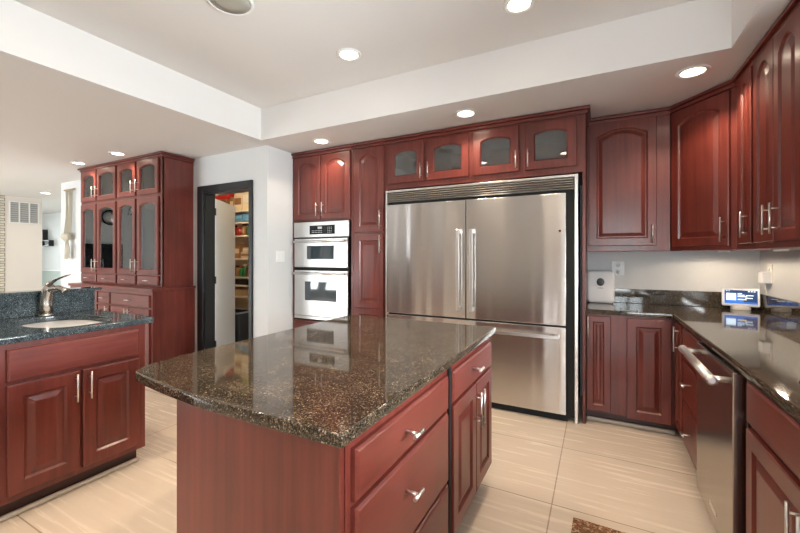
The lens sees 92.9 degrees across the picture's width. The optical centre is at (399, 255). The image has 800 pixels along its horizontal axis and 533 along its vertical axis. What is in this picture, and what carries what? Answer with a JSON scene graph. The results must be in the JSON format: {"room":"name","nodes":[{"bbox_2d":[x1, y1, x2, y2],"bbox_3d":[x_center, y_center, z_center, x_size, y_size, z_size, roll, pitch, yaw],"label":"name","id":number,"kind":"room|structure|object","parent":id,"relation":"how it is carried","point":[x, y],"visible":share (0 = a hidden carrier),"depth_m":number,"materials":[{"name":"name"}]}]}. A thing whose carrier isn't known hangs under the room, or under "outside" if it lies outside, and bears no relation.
{"room":"kitchen","nodes":[
{"label":"kitchen","id":0,"kind":"room"},
{"bbox_2d":[0,195,4,291],"bbox_3d":[-8.008,0.070,7.475,0.130,2.560,0.304,0,0,28],"label":"stone wall","id":1,"kind":"structure","parent":0,"point":[2,197],"depth_m":7.55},
{"bbox_2d":[5,195,41,291],"bbox_3d":[-7.800,0.070,7.865,0.100,2.560,0.570,0,0,28],"label":"wall panel","id":2,"kind":"object","parent":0,"point":[23,242],"visible":0.64,"depth_m":7.83,"materials":[{"name":"beige paint"}]},
{"bbox_2d":[9,201,38,223],"bbox_3d":[-7.746,-0.890,7.837,0.020,0.444,0.464,0,0,28],"label":"return air vent","id":3,"kind":"object","parent":2,"relation":"attached to","point":[19,212],"visible":1,"depth_m":7.83,"materials":[{"name":"white metal"}]},
{"bbox_2d":[42,212,60,287],"bbox_3d":[-7.997,0.070,9.868,11.100,2.560,0.120,0,0,28],"label":"wall","id":4,"kind":"structure","parent":0,"point":[51,255],"depth_m":10.76,"materials":[{"name":"white paint"}]},
{"bbox_2d":[42,230,53,245],"bbox_3d":[-10.054,-0.515,10.801,0.590,0.470,0.120,0,0,28],"label":"wall shelf","id":5,"kind":"object","parent":4,"relation":"attached to","point":[44,232],"visible":0.71,"depth_m":10.80,"materials":[{"name":"black plastic"}]},
{"bbox_2d":[61,147,258,351],"bbox_3d":[-3.576,0.070,5.323,4.620,2.560,0.120,0,0,28],"label":"wall","id":6,"kind":"structure","parent":0,"point":[240,165],"depth_m":4.61,"materials":[{"name":"white paint"}]},
{"bbox_2d":[60,188,74,258],"bbox_3d":[-5.353,-0.516,6.090,0.340,1.132,0.113,0,0,28],"label":"curtain","id":7,"kind":"object","parent":6,"relation":"hanging from","point":[66,236],"visible":1,"depth_m":6.09,"materials":[{"name":"beige fabric"}]},
{"bbox_2d":[60,233,71,241],"bbox_3d":[-5.353,-0.300,6.090,0.250,0.140,0.112,0,0,27],"label":"wall sconce","id":8,"kind":"object","parent":7,"relation":"on","point":[65,237],"depth_m":6.04,"materials":[{"name":"beige glass"}]},
{"bbox_2d":[214,199,234,346],"bbox_3d":[-2.358,0.311,5.106,0.048,2.053,0.772,0,0,-6],"label":"door","id":9,"kind":"structure","parent":6,"relation":"in","point":[224,278],"depth_m":5.05,"materials":[{"name":"white wood"}]},
{"bbox_2d":[197,180,252,350],"bbox_3d":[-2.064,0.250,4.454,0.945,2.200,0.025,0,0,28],"label":"door frame","id":10,"kind":"structure","parent":6,"relation":"in","point":[201,190],"depth_m":4.61,"materials":[{"name":"black paint"}]},
{"bbox_2d":[235,226,247,308],"bbox_3d":[-2.077,0.070,6.211,2.780,2.560,0.100,0,0,28],"label":"wall","id":11,"kind":"structure","parent":0,"point":[242,303],"depth_m":6.48,"materials":[{"name":"beige paint"}]},
{"bbox_2d":[235,210,247,214],"bbox_3d":[-2.128,-0.709,5.988,2.655,0.022,0.338,0,0,28],"label":"shelf","id":12,"kind":"object","parent":11,"relation":"attached to","point":[240,211],"visible":0.02,"depth_m":6.10,"materials":[{"name":"beige paint"}]},
{"bbox_2d":[220,199,229,203],"bbox_3d":[-2.973,-0.828,6.417,0.400,0.215,0.221,0,0,28],"label":"food box","id":13,"kind":"object","parent":12,"relation":"on","point":[227,201],"visible":0.14,"depth_m":6.26,"materials":[{"name":"brown"}]},
{"bbox_2d":[215,194,233,199],"bbox_3d":[-2.973,-1.034,6.418,0.530,0.195,0.245,0,0,28],"label":"shopping bag","id":14,"kind":"object","parent":13,"relation":"on","point":[219,197],"visible":0.12,"depth_m":6.25,"materials":[{"name":"red plastic"}]},
{"bbox_2d":[230,197,233,205],"bbox_3d":[-2.698,-0.840,6.240,0.090,0.240,0.161,0,0,28],"label":"food box","id":15,"kind":"object","parent":12,"relation":"on","point":[231,198],"visible":0.3,"depth_m":6.16,"materials":[{"name":"brown cardboard"}]},
{"bbox_2d":[234,193,241,210],"bbox_3d":[-2.565,-0.870,6.182,0.180,0.300,0.181,0,0,28],"label":"food box","id":16,"kind":"object","parent":12,"relation":"on","point":[238,196],"visible":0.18,"depth_m":6.09,"materials":[{"name":"beige cardboard"}]},
{"bbox_2d":[242,192,247,209],"bbox_3d":[-2.388,-0.900,6.090,0.190,0.360,0.181,0,0,28],"label":"food box","id":17,"kind":"object","parent":12,"relation":"on","point":[244,195],"visible":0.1,"depth_m":6.02,"materials":[{"name":"beige cardboard"}]},
{"bbox_2d":[235,235,247,237],"bbox_3d":[-2.128,-0.314,5.988,2.655,0.022,0.338,0,0,28],"label":"shelf","id":18,"kind":"object","parent":11,"relation":"attached to","point":[239,236],"visible":0.02,"depth_m":6.01,"materials":[{"name":"beige paint"}]},
{"bbox_2d":[237,227,241,235],"bbox_3d":[-2.588,-0.397,6.161,0.110,0.143,0.110,0,0,28],"label":"jar","id":19,"kind":"object","parent":18,"relation":"on","point":[239,230],"visible":0.6,"depth_m":6.11,"materials":[{"name":"red"}]},
{"bbox_2d":[242,224,246,234],"bbox_3d":[-2.495,-0.422,6.101,0.090,0.193,0.090,0,0,28],"label":"jar","id":20,"kind":"object","parent":18,"relation":"on","point":[244,226],"visible":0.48,"depth_m":6.06,"materials":[{"name":"brown"}]},
{"bbox_2d":[235,222,247,225],"bbox_3d":[-2.128,-0.524,5.988,2.655,0.022,0.338,0,0,28],"label":"shelf","id":21,"kind":"object","parent":11,"relation":"attached to","point":[236,223],"visible":0.02,"depth_m":6.02,"materials":[{"name":"beige paint"}]},
{"bbox_2d":[235,214,243,221],"bbox_3d":[-2.618,-0.607,6.211,0.226,0.144,0.144,0,0,28],"label":"roll","id":22,"kind":"object","parent":21,"relation":"on","point":[238,218],"visible":0.41,"depth_m":6.13,"materials":[{"name":"blue"}]},
{"bbox_2d":[242,213,247,221],"bbox_3d":[-2.396,-0.613,6.095,0.226,0.156,0.156,0,0,28],"label":"roll","id":23,"kind":"object","parent":21,"relation":"on","point":[245,216],"visible":0.31,"depth_m":6.05,"materials":[{"name":"blue"}]},
{"bbox_3d":[-2.128,0.046,5.988,2.655,0.022,0.338,0,0,28],"label":"shelf","id":24,"kind":"object","parent":11,"relation":"attached to","visible":0},
{"bbox_2d":[235,244,247,257],"bbox_3d":[-2.618,-0.075,6.232,0.200,0.220,0.201,0,0,28],"label":"food box","id":25,"kind":"object","parent":24,"relation":"on","point":[238,248],"visible":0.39,"depth_m":6.12,"materials":[{"name":"brown cardboard"}]},
{"bbox_2d":[241,252,247,257],"bbox_3d":[-2.414,-0.015,6.104,0.200,0.100,0.181,0,0,28],"label":"food box","id":26,"kind":"object","parent":24,"relation":"on","point":[243,254],"visible":0.23,"depth_m":6.03,"materials":[{"name":"beige cardboard"}]},
{"bbox_3d":[-2.128,0.651,5.988,2.655,0.022,0.338,0,0,28],"label":"shelf","id":27,"kind":"object","parent":11,"relation":"attached to","visible":0},
{"bbox_2d":[235,287,247,295],"bbox_3d":[-2.516,0.581,6.169,0.408,0.118,0.245,0,0,28],"label":"basket","id":28,"kind":"object","parent":27,"relation":"on","point":[240,291],"visible":0.41,"depth_m":6.06,"materials":[{"name":"beige wicker"}]},
{"bbox_3d":[-2.128,0.471,5.988,2.655,0.022,0.338,0,0,28],"label":"shelf","id":29,"kind":"object","parent":11,"relation":"attached to","visible":0},
{"bbox_2d":[235,278,247,284],"bbox_3d":[-2.529,0.417,6.186,0.360,0.085,0.221,0,0,28],"label":"box","id":30,"kind":"object","parent":29,"relation":"on","point":[242,281],"visible":0.49,"depth_m":6.07,"materials":[{"name":"black plastic"}]},
{"bbox_3d":[-2.128,0.341,5.988,2.655,0.022,0.338,0,0,28],"label":"shelf","id":31,"kind":"object","parent":11,"relation":"attached to","visible":0},
{"bbox_2d":[235,266,239,275],"bbox_3d":[-2.632,0.243,6.162,0.076,0.173,0.076,0,0,28],"label":"jar","id":32,"kind":"object","parent":31,"relation":"on","point":[237,267],"visible":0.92,"depth_m":6.13,"materials":[{"name":"brown glass"}]},
{"bbox_2d":[239,266,242,276],"bbox_3d":[-2.553,0.248,6.120,0.076,0.163,0.076,0,0,28],"label":"jar","id":33,"kind":"object","parent":31,"relation":"on","point":[241,267],"visible":0.79,"depth_m":6.09,"materials":[{"name":"green"}]},
{"bbox_2d":[243,265,247,276],"bbox_3d":[-2.473,0.233,6.079,0.076,0.193,0.076,0,0,28],"label":"jar","id":34,"kind":"object","parent":31,"relation":"on","point":[245,267],"visible":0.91,"depth_m":6.04,"materials":[{"name":"green"}]},
{"bbox_2d":[259,145,292,336],"bbox_3d":[-1.232,0.070,4.694,0.120,2.560,1.170,0,0,28],"label":"wall","id":35,"kind":"structure","parent":0,"point":[275,165],"depth_m":4.25,"materials":[{"name":"white paint"}]},
{"bbox_2d":[276,251,284,261],"bbox_3d":[-1.356,0.005,4.314,0.010,0.125,0.130,0,0,28],"label":"light switch","id":36,"kind":"object","parent":35,"relation":"attached to","point":[280,255],"visible":1,"depth_m":4.31,"materials":[{"name":"white plastic"}]},
{"bbox_2d":[14,0,693,107],"bbox_3d":[-0.812,-1.591,1.071,4.010,0.099,4.750,0,0,28],"label":"ceiling","id":37,"kind":"structure","parent":0,"point":[282,51],"depth_m":2.60,"materials":[{"name":"white paint"}]},
{"bbox_2d":[206,0,253,15],"bbox_3d":[-1.027,-1.535,2.293,0.276,0.010,0.276,0,0,28],"label":"ceiling speaker","id":38,"kind":"object","parent":37,"relation":"attached to","point":[230,7],"visible":1,"depth_m":2.33,"materials":[{"name":"white plastic"}]},
{"bbox_2d":[336,48,360,60],"bbox_3d":[-0.390,-1.536,2.904,0.190,0.008,0.190,0,0,28],"label":"recessed light","id":39,"kind":"object","parent":37,"relation":"in","point":[346,54],"visible":1,"depth_m":2.89,"materials":[{"name":"white"}]},
{"bbox_2d":[503,0,534,13],"bbox_3d":[0.728,-1.536,2.322,0.190,0.008,0.190,0,0,28],"label":"recessed light","id":40,"kind":"object","parent":37,"relation":"in","point":[509,6],"visible":1,"depth_m":2.33,"materials":[{"name":"white"}]},
{"bbox_2d":[0,386,715,532],"bbox_3d":[-6.659,1.400,4.425,18.500,0.100,8.700,0,0,28],"label":"floor","id":41,"kind":"structure","parent":0,"point":[543,473],"depth_m":2.23,"materials":[{"name":"beige tile"}]},
{"bbox_2d":[0,324,144,521],"bbox_3d":[-2.235,0.896,2.391,1.010,0.907,0.708,0,0,28],"label":"base cabinet","id":42,"kind":"object","parent":41,"relation":"on","point":[72,407],"visible":0.98,"depth_m":2.12,"materials":[{"name":"brown wood"}]},
{"bbox_2d":[68,151,195,365],"bbox_3d":[-3.522,0.073,4.903,1.952,2.553,0.566,0,0,28],"label":"china hutch","id":43,"kind":"object","parent":41,"relation":"on","point":[137,211],"visible":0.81,"depth_m":4.58,"materials":[{"name":"brown wood"}]},
{"bbox_2d":[235,308,247,341],"bbox_3d":[-2.487,1.085,5.748,0.504,0.530,0.357,0,0,28],"label":"waste bin","id":44,"kind":"object","parent":41,"relation":"on","point":[241,315],"visible":0.33,"depth_m":5.58,"materials":[{"name":"black plastic"}]},
{"bbox_2d":[291,144,353,327],"bbox_3d":[-0.747,0.074,4.559,0.855,2.552,0.718,0,0,28],"label":"tall cabinet","id":45,"kind":"object","parent":41,"relation":"on","point":[322,178],"visible":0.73,"depth_m":4.26,"materials":[{"name":"brown wood"}]},
{"bbox_2d":[293,220,350,320],"bbox_3d":[-0.771,0.169,4.505,0.780,1.113,0.641,0,0,28],"label":"wall oven","id":46,"kind":"object","parent":45,"relation":"in","point":[322,273],"visible":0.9,"depth_m":4.24,"materials":[{"name":"white metal"}]},
{"bbox_2d":[177,338,491,532],"bbox_3d":[-0.078,0.908,1.744,0.751,0.884,1.458,0,0,28],"label":"kitchen island","id":47,"kind":"object","parent":41,"relation":"on","point":[420,468],"visible":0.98,"depth_m":1.18,"materials":[{"name":"brown wood"}]},
{"bbox_2d":[135,315,495,448],"bbox_3d":[-0.252,0.448,1.852,1.067,0.036,1.567,0,0,28],"label":"island countertop","id":48,"kind":"structure","parent":47,"relation":"on","point":[327,382],"depth_m":1.40,"materials":[{"name":"brown stone"}]},
{"bbox_2d":[352,138,389,317],"bbox_3d":[-0.182,0.074,4.265,0.414,2.552,0.718,0,0,28],"label":"pantry cabinet","id":49,"kind":"object","parent":41,"relation":"on","point":[369,157],"visible":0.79,"depth_m":3.97,"materials":[{"name":"brown wood"}]},
{"bbox_2d":[386,172,587,423],"bbox_3d":[0.805,0.336,3.718,1.831,2.029,0.776,0,0,28],"label":"refrigerator","id":50,"kind":"object","parent":41,"relation":"on","point":[504,255],"depth_m":3.29,"materials":[{"name":"silver metal"}]},
{"bbox_2d":[385,105,590,190],"bbox_3d":[0.832,-0.941,3.737,1.869,0.522,0.718,0,0,28],"label":"upper cabinet","id":51,"kind":"object","parent":50,"relation":"on","point":[550,143],"visible":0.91,"depth_m":3.50,"materials":[{"name":"brown wood"}]},
{"bbox_2d":[571,517,624,532],"bbox_3d":[0.904,1.345,1.379,0.580,0.009,1.000,0,0,29],"label":"floor mat","id":52,"kind":"object","parent":41,"relation":"on","point":[578,525],"visible":1,"depth_m":1.87,"materials":[{"name":"brown carpet"}]},
{"bbox_2d":[586,313,675,434],"bbox_3d":[1.914,0.908,3.204,0.608,0.884,0.661,0,0,28],"label":"base cabinet","id":53,"kind":"object","parent":41,"relation":"on","point":[630,360],"visible":0.97,"depth_m":2.94,"materials":[{"name":"brown wood"}]},
{"bbox_2d":[673,321,684,437],"bbox_3d":[2.253,0.908,2.572,0.690,0.884,0.260,0,0,28],"label":"base cabinet","id":54,"kind":"object","parent":41,"relation":"on","point":[678,329],"visible":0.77,"depth_m":2.66,"materials":[{"name":"brown wood"}]},
{"bbox_2d":[679,328,702,469],"bbox_3d":[2.051,0.908,2.199,0.704,0.884,0.585,0,0,28],"label":"base cabinet","id":55,"kind":"object","parent":41,"relation":"on","point":[689,435],"visible":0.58,"depth_m":2.33,"materials":[{"name":"brown wood"}]},
{"bbox_2d":[678,342,746,532],"bbox_3d":[1.727,0.909,1.673,0.728,0.881,0.625,0,0,28],"label":"dishwasher","id":56,"kind":"object","parent":41,"relation":"on","point":[721,389],"visible":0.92,"depth_m":1.65,"materials":[{"name":"silver metal"}]},
{"bbox_2d":[746,382,799,532],"bbox_3d":[1.372,0.908,0.880,0.690,0.884,1.020,0,0,28],"label":"base cabinet","id":57,"kind":"object","parent":41,"relation":"on","point":[773,439],"visible":0.98,"depth_m":1.26,"materials":[{"name":"brown wood"}]},
{"bbox_3d":[-2.557,0.896,1.759,1.024,0.907,0.700,0,0,28],"label":"cabinet","id":58,"kind":"object","parent":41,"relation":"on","visible":0},
{"bbox_2d":[0,310,153,344],"bbox_3d":[-2.416,0.424,2.089,0.985,0.035,1.515,0,0,28],"label":"countertop","id":59,"kind":"structure","parent":58,"relation":"on","point":[11,332],"depth_m":2.33,"materials":[{"name":"grey stone"}]},
{"bbox_2d":[0,287,101,318],"bbox_3d":[-2.709,0.323,2.264,0.132,0.167,1.555,0,0,28],"label":"backsplash","id":60,"kind":"structure","parent":59,"relation":"on","point":[13,304],"depth_m":2.60,"materials":[{"name":"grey stone"}]},
{"bbox_2d":[38,274,70,316],"bbox_3d":[-2.330,0.264,2.572,0.255,0.285,0.083,0,0,14],"label":"faucet","id":61,"kind":"object","parent":59,"relation":"on","point":[47,292],"visible":1,"depth_m":2.56,"materials":[{"name":"silver metal"}]},
{"bbox_2d":[19,320,102,327],"bbox_3d":[-2.123,0.531,2.396,0.624,0.177,0.420,0,0,28],"label":"undermount sink","id":62,"kind":"object","parent":59,"relation":"in","point":[59,323],"visible":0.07,"depth_m":2.49,"materials":[{"name":"white ceramic"}]},
{"bbox_3d":[0.982,0.908,0.145,0.704,0.884,0.640,0,0,28],"label":"base cabinet","id":63,"kind":"object","parent":41,"relation":"on","visible":0},
{"bbox_2d":[586,301,799,421],"bbox_3d":[1.472,0.448,1.667,1.242,0.035,3.797,0,0,28],"label":"countertop","id":64,"kind":"structure","parent":63,"relation":"on","point":[763,347],"depth_m":2.00,"materials":[{"name":"brown stone"}]},
{"bbox_2d":[587,270,613,302],"bbox_3d":[1.845,0.282,3.493,0.221,0.295,0.070,0,0,32],"label":"router","id":65,"kind":"object","parent":64,"relation":"on","point":[600,284],"visible":1,"depth_m":3.47,"materials":[{"name":"white plastic"}]},
{"bbox_2d":[722,288,759,309],"bbox_3d":[2.734,0.345,3.052,0.230,0.169,0.063,0,0,40],"label":"smart display","id":66,"kind":"object","parent":64,"relation":"on","point":[736,298],"visible":1,"depth_m":3.04,"materials":[{"name":"white plastic"}]},
{"bbox_2d":[0,0,790,213],"bbox_3d":[-6.659,-1.375,4.425,18.500,0.330,8.700,0,0,28],"label":"ceiling","id":67,"kind":"structure","parent":0,"point":[68,93],"depth_m":2.96,"materials":[{"name":"white paint"}]},
{"bbox_2d":[70,162,87,164],"bbox_3d":[-4.186,-1.206,4.952,0.178,0.008,0.178,0,0,28],"label":"recessed light","id":68,"kind":"object","parent":67,"relation":"in","point":[76,163],"visible":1,"depth_m":4.95,"materials":[{"name":"white"}]},
{"bbox_2d":[108,152,126,155],"bbox_3d":[-3.335,-1.206,4.487,0.178,0.008,0.178,0,0,28],"label":"recessed light","id":69,"kind":"object","parent":67,"relation":"in","point":[112,153],"visible":1,"depth_m":4.47,"materials":[{"name":"white"}]},
{"bbox_2d":[312,138,330,143],"bbox_3d":[-0.828,-1.206,4.005,0.190,0.008,0.190,0,0,28],"label":"recessed light","id":70,"kind":"object","parent":67,"relation":"in","point":[319,140],"visible":1,"depth_m":4.00,"materials":[{"name":"white"}]},
{"bbox_2d":[455,109,476,117],"bbox_3d":[0.558,-1.206,3.227,0.190,0.008,0.190,0,0,28],"label":"recessed light","id":71,"kind":"object","parent":67,"relation":"in","point":[466,113],"visible":1,"depth_m":3.21,"materials":[{"name":"white"}]},
{"bbox_2d":[675,64,710,78],"bbox_3d":[1.922,-1.206,2.494,0.190,0.008,0.190,0,0,28],"label":"recessed light","id":72,"kind":"object","parent":67,"relation":"in","point":[697,70],"visible":1,"depth_m":2.48,"materials":[{"name":"white"}]},
{"bbox_2d":[580,185,759,395],"bbox_3d":[1.051,0.070,4.098,4.480,2.560,0.120,0,0,28],"label":"wall","id":73,"kind":"structure","parent":0,"point":[711,271],"depth_m":3.32,"materials":[{"name":"white paint"}]},
{"bbox_2d":[612,261,623,275],"bbox_3d":[2.020,0.115,3.520,0.100,0.130,0.009,0,0,28],"label":"wall outlet","id":74,"kind":"object","parent":73,"relation":"attached to","point":[617,266],"visible":0.98,"depth_m":3.52,"materials":[{"name":"grey plastic"}]},
{"bbox_2d":[587,107,670,251],"bbox_3d":[1.980,-0.622,3.331,0.605,1.160,0.378,0,0,28],"label":"upper cabinet","id":75,"kind":"object","parent":73,"relation":"attached to","point":[628,154],"visible":0.92,"depth_m":3.19,"materials":[{"name":"brown wood"}]},
{"bbox_2d":[760,249,799,301],"bbox_3d":[1.253,0.070,-0.235,0.120,2.560,7.380,0,0,28],"label":"wall","id":76,"kind":"structure","parent":0,"point":[786,264],"depth_m":2.68,"materials":[{"name":"white paint"}]},
{"bbox_2d":[614,288,799,322],"bbox_3d":[1.475,0.365,1.672,1.243,0.129,3.788,0,0,28],"label":"backsplash","id":77,"kind":"structure","parent":76,"relation":"attached to","point":[784,308],"depth_m":3.24,"materials":[{"name":"brown stone"}]},
{"bbox_2d":[669,80,798,250],"bbox_3d":[2.442,-0.622,2.892,0.653,1.160,0.729,0,0,28],"label":"upper cabinet","id":78,"kind":"object","parent":76,"relation":"attached to","point":[703,126],"visible":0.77,"depth_m":2.79,"materials":[{"name":"brown wood"}]},
{"bbox_2d":[731,56,789,249],"bbox_3d":[2.319,-0.622,2.359,0.380,1.160,0.357,0,0,28],"label":"upper cabinet","id":79,"kind":"object","parent":76,"relation":"attached to","point":[743,79],"visible":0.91,"depth_m":2.38,"materials":[{"name":"brown wood"}]},
{"bbox_2d":[773,249,788,250],"bbox_3d":[2.346,-0.035,2.341,0.072,0.013,0.072,0,0,28],"label":"light","id":80,"kind":"object","parent":79,"relation":"attached to","point":[773,249],"visible":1,"depth_m":2.32,"materials":[{"name":"white plastic"}]},
{"bbox_2d":[758,272,770,294],"bbox_3d":[2.783,0.208,2.903,0.050,0.172,0.090,0,0,28],"label":"plug adapter","id":81,"kind":"object","parent":76,"relation":"attached to","point":[763,277],"visible":1,"depth_m":2.87,"materials":[{"name":"white plastic"}]},
{"bbox_2d":[767,264,772,283],"bbox_3d":[2.805,0.135,2.886,0.009,0.150,0.100,0,0,28],"label":"wall outlet","id":82,"kind":"object","parent":76,"relation":"attached to","point":[769,266],"visible":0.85,"depth_m":2.85,"materials":[{"name":"white plastic"}]},
{"bbox_2d":[750,0,799,248],"bbox_3d":[2.091,-0.622,1.920,0.380,1.160,0.630,0,0,28],"label":"upper cabinet","id":83,"kind":"object","parent":76,"relation":"attached to","point":[776,65],"visible":1,"depth_m":1.94,"materials":[{"name":"brown wood"}]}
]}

